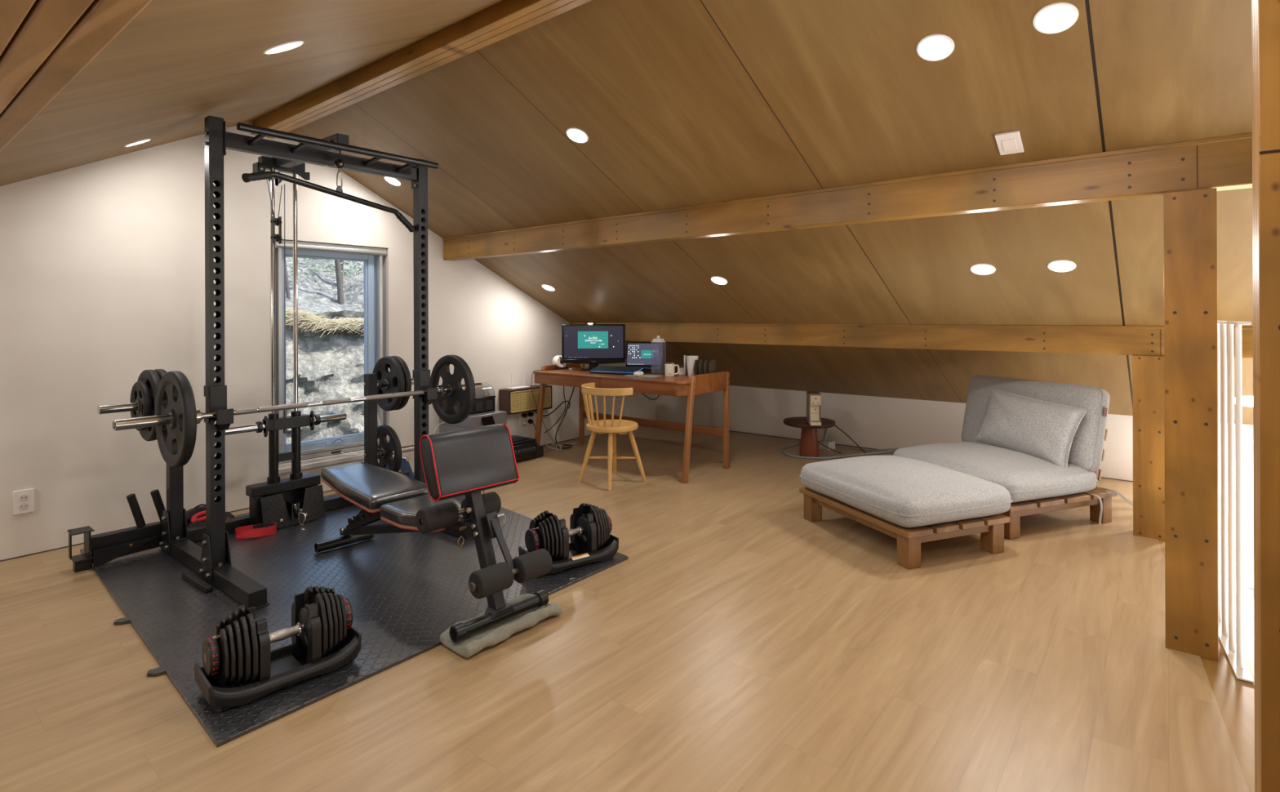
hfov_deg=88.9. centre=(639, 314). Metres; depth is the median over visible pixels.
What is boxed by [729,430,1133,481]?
baseboard
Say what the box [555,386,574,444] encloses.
cable
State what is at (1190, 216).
wooden post
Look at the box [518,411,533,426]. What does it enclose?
wall socket
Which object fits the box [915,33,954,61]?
recessed light
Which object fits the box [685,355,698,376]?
tumbler
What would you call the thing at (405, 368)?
weight plate
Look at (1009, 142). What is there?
ceiling vent
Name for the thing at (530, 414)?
plug
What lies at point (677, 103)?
ceiling
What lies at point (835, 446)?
cable
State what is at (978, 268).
recessed light
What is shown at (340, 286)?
window
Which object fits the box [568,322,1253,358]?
ceiling beam
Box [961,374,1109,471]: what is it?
cushion
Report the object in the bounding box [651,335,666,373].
water jug
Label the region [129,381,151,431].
weight plate
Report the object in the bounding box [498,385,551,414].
speaker
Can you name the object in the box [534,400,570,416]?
power cable
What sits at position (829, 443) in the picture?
cable box
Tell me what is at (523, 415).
plug
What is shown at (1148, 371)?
wooden post
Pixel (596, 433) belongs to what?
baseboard
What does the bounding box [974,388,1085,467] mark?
pillow
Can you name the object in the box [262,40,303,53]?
recessed light
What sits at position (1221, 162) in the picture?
ceiling beam
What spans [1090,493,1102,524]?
tie
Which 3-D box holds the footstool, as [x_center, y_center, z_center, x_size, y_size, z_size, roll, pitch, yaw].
[1.546,1.224,3.941,0.720,0.200,0.960,0,0,-21]
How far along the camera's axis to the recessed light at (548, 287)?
6.13 m
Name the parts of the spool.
domed lid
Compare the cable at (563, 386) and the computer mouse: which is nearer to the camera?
the computer mouse
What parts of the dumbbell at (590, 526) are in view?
plate, plate, plate, plate, plate, plate, handle, plate, plate, plate, plate, plate, plate, plate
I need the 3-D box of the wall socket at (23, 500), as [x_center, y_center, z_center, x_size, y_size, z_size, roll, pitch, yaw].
[-3.422,1.038,3.623,0.016,0.132,0.088,0,0,39]
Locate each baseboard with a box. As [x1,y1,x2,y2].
[0,433,598,561]
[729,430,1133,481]
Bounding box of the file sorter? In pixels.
[693,360,715,375]
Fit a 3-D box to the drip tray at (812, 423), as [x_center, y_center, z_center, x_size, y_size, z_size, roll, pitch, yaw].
[1.568,0.971,5.833,0.094,0.030,0.075,0,0,7]
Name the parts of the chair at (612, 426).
leg, rail, leg, under frame, seat, leg, leg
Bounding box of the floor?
[0,425,1248,791]
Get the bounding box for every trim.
[1158,494,1254,791]
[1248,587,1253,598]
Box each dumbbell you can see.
[201,585,352,687]
[524,502,612,560]
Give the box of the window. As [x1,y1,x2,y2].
[275,240,386,474]
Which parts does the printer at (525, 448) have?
lid, scanner lid, control panel, ink tank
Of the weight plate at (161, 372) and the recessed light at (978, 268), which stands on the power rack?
the weight plate at (161, 372)
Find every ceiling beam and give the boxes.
[0,0,151,151]
[253,0,591,138]
[443,132,1252,260]
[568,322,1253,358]
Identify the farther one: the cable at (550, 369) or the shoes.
the cable at (550, 369)
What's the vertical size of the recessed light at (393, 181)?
0.062 m
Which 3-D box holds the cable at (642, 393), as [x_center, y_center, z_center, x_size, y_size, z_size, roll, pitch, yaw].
[0.078,0.734,6.187,0.308,0.142,0.028,0,0,35]
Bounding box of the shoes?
[186,503,235,528]
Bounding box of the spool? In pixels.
[442,382,496,414]
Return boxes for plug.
[521,412,527,417]
[521,420,532,437]
[528,411,533,416]
[528,418,535,429]
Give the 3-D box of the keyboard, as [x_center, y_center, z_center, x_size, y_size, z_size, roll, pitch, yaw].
[-0.210,0.504,5.941,0.484,0.060,0.175,0,0,27]
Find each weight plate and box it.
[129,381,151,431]
[137,369,160,440]
[154,368,166,439]
[155,370,196,467]
[372,355,404,410]
[377,424,402,472]
[379,355,411,409]
[430,354,475,423]
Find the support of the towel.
on the floor
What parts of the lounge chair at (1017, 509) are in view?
leg, frame, post, leg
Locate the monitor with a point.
(592, 344)
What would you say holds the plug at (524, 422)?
attached to the wall socket at (521, 418)
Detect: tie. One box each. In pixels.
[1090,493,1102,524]
[1106,489,1133,506]
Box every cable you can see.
[531,368,559,442]
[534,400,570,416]
[544,386,565,433]
[546,442,575,451]
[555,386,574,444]
[555,444,572,448]
[641,392,659,399]
[781,441,897,458]
[835,445,898,450]
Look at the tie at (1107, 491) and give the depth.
4.06 m
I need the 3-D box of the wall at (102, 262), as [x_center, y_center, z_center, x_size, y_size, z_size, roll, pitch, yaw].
[-2.638,0.079,4.786,0.220,2.922,8.730,0,0,39]
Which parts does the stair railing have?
rail, plate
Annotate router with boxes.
[506,373,529,389]
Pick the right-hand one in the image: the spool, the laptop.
the laptop
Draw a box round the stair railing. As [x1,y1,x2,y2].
[1217,320,1254,683]
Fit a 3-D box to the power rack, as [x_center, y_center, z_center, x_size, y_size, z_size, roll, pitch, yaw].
[-1.892,0.162,3.770,1.319,2.352,1.955,0,0,39]
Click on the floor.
(742, 642)
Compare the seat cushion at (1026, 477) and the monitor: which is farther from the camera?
the monitor
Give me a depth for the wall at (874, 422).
6.41 m
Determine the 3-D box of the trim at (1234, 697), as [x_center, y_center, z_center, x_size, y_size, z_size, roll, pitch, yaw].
[2.573,1.447,3.088,0.488,0.246,4.830,0,0,39]
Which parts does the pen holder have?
plate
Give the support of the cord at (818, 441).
on the floor
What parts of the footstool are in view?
leg, frame, leg, leg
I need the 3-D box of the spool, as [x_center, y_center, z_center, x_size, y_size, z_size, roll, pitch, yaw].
[-1.478,0.715,5.613,0.290,0.239,0.370,0,0,39]
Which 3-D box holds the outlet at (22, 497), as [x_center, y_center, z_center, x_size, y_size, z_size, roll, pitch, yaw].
[-3.419,1.014,3.621,0.005,0.044,0.044,0,0,39]
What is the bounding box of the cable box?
[819,427,835,449]
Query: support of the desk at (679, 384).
on the floor
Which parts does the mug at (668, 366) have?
lid, handle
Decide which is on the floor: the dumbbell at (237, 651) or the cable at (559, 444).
the cable at (559, 444)
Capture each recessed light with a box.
[124,138,151,146]
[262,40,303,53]
[383,176,401,186]
[541,284,555,291]
[565,127,588,142]
[710,275,728,284]
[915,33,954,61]
[969,263,995,275]
[1032,2,1078,33]
[1047,259,1076,271]
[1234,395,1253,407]
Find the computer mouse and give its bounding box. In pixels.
[633,370,644,376]
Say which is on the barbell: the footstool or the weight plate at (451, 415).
the weight plate at (451, 415)
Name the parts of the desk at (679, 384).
leg, panel, drawer, leg, drawer, leg, panel, leg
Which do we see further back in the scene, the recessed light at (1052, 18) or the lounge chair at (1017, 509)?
the lounge chair at (1017, 509)
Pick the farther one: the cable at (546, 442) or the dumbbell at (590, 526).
the cable at (546, 442)
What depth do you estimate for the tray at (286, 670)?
2.31 m
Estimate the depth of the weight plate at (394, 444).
4.60 m
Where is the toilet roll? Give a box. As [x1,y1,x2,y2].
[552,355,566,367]
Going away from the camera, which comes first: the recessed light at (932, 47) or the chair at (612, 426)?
the recessed light at (932, 47)
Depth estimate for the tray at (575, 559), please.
3.43 m
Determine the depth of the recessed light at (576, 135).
3.71 m
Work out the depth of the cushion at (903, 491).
3.62 m
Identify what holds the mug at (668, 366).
on the desk at (679, 384)
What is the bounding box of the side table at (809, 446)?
[782,416,835,457]
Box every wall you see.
[0,120,655,559]
[655,385,1253,605]
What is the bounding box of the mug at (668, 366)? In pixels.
[664,361,679,376]
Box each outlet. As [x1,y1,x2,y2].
[18,493,28,501]
[18,502,28,510]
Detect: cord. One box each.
[817,440,841,453]
[834,425,866,453]
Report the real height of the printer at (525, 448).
0.196 m
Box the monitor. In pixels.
[561,324,625,371]
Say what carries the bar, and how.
hanging from the power rack
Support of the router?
on the speaker
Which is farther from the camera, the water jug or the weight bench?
the water jug
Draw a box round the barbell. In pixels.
[112,382,482,431]
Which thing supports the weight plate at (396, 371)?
on the power rack
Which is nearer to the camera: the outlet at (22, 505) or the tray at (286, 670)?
the tray at (286, 670)
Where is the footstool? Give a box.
[799,486,1009,568]
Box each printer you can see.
[439,409,506,432]
[511,435,543,462]
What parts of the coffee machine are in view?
panel, panel, lever panel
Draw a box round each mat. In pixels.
[80,493,628,746]
[623,374,662,377]
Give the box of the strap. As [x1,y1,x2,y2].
[235,522,276,539]
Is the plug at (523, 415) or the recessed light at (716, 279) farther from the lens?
the plug at (523, 415)
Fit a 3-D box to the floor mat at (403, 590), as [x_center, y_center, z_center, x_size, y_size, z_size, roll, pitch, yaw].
[-1.596,1.316,3.654,2.517,0.041,2.219,0,0,39]
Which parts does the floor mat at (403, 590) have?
rubber strip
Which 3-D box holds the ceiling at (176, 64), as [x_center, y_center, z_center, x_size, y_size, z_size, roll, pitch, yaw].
[-0.837,-0.331,0.358,8.550,2.276,4.307,0,0,39]
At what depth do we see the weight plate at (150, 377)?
3.52 m
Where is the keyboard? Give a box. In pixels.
[589,365,644,374]
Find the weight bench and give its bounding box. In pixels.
[314,422,552,642]
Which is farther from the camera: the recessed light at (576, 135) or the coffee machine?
the coffee machine
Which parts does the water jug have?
lid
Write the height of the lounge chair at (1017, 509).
0.651 m
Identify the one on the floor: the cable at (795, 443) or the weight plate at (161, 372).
the cable at (795, 443)
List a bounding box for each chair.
[577,382,646,490]
[1000,429,1116,539]
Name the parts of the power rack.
brace plate, brace plate, gusset plate, gusset plate, gusset plate, plate, gusset plate, carriage plate, guide rod, foot plate, guide rod, carriage plate, plate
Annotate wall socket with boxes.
[12,488,34,515]
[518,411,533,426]
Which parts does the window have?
pane, handle, frame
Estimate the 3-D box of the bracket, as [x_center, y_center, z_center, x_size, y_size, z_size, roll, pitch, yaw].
[-1.883,1.221,5.015,0.060,0.233,0.388,0,0,39]
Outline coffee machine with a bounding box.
[806,391,821,425]
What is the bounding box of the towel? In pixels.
[440,593,562,657]
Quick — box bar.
[241,159,415,231]
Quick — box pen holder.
[678,355,685,374]
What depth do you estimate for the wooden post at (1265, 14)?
1.30 m
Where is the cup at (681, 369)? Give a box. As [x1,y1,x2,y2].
[678,367,684,374]
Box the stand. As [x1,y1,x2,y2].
[555,356,568,368]
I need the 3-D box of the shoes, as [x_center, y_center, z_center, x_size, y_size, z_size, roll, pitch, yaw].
[-2.666,1.248,4.010,0.229,0.165,0.254,0,0,27]
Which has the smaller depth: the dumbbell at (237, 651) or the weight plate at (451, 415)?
the dumbbell at (237, 651)
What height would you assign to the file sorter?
0.145 m
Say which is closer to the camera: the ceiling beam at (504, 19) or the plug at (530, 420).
the ceiling beam at (504, 19)
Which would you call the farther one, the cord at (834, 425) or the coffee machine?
the cord at (834, 425)
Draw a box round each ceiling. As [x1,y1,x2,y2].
[0,0,504,186]
[288,0,1253,424]
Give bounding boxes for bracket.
[386,456,414,479]
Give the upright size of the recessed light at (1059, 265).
0.062 m
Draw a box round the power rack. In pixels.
[66,115,474,608]
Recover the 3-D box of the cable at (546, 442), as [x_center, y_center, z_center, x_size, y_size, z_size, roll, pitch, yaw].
[-0.763,1.299,6.545,0.188,0.063,0.387,0,0,39]
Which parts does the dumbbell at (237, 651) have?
guide rail, plate, plate, plate, plate, plate, plate, plate, handle, plate, plate, plate, plate, plate, plate, plate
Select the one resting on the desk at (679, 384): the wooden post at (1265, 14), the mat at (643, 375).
the mat at (643, 375)
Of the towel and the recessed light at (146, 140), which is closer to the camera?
the towel
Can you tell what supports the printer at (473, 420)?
on the floor
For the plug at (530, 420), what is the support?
attached to the wall socket at (521, 418)
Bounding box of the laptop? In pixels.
[626,342,651,373]
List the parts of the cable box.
leaning panel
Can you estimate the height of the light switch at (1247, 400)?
0.101 m
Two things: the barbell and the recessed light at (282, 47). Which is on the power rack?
the barbell
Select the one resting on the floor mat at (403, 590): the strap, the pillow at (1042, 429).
the strap
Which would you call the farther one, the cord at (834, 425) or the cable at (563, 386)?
the cable at (563, 386)
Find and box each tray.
[194,626,361,711]
[518,533,618,575]
[809,421,821,425]
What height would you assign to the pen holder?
0.170 m
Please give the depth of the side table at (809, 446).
6.01 m
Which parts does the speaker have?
rattan panel, panel trim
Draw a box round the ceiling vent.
[994,129,1024,155]
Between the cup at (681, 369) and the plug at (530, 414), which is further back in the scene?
the plug at (530, 414)
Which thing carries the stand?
on the desk at (679, 384)
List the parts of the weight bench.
rail, post knob, post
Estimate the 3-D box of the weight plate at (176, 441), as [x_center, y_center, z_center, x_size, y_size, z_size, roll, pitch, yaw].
[-2.193,0.491,3.079,0.450,0.450,0.046,0,0,39]
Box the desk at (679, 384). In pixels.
[533,363,729,483]
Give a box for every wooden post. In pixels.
[1132,355,1164,541]
[1163,187,1218,661]
[1251,0,1279,791]
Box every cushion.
[799,454,1012,527]
[893,441,1097,502]
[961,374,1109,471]

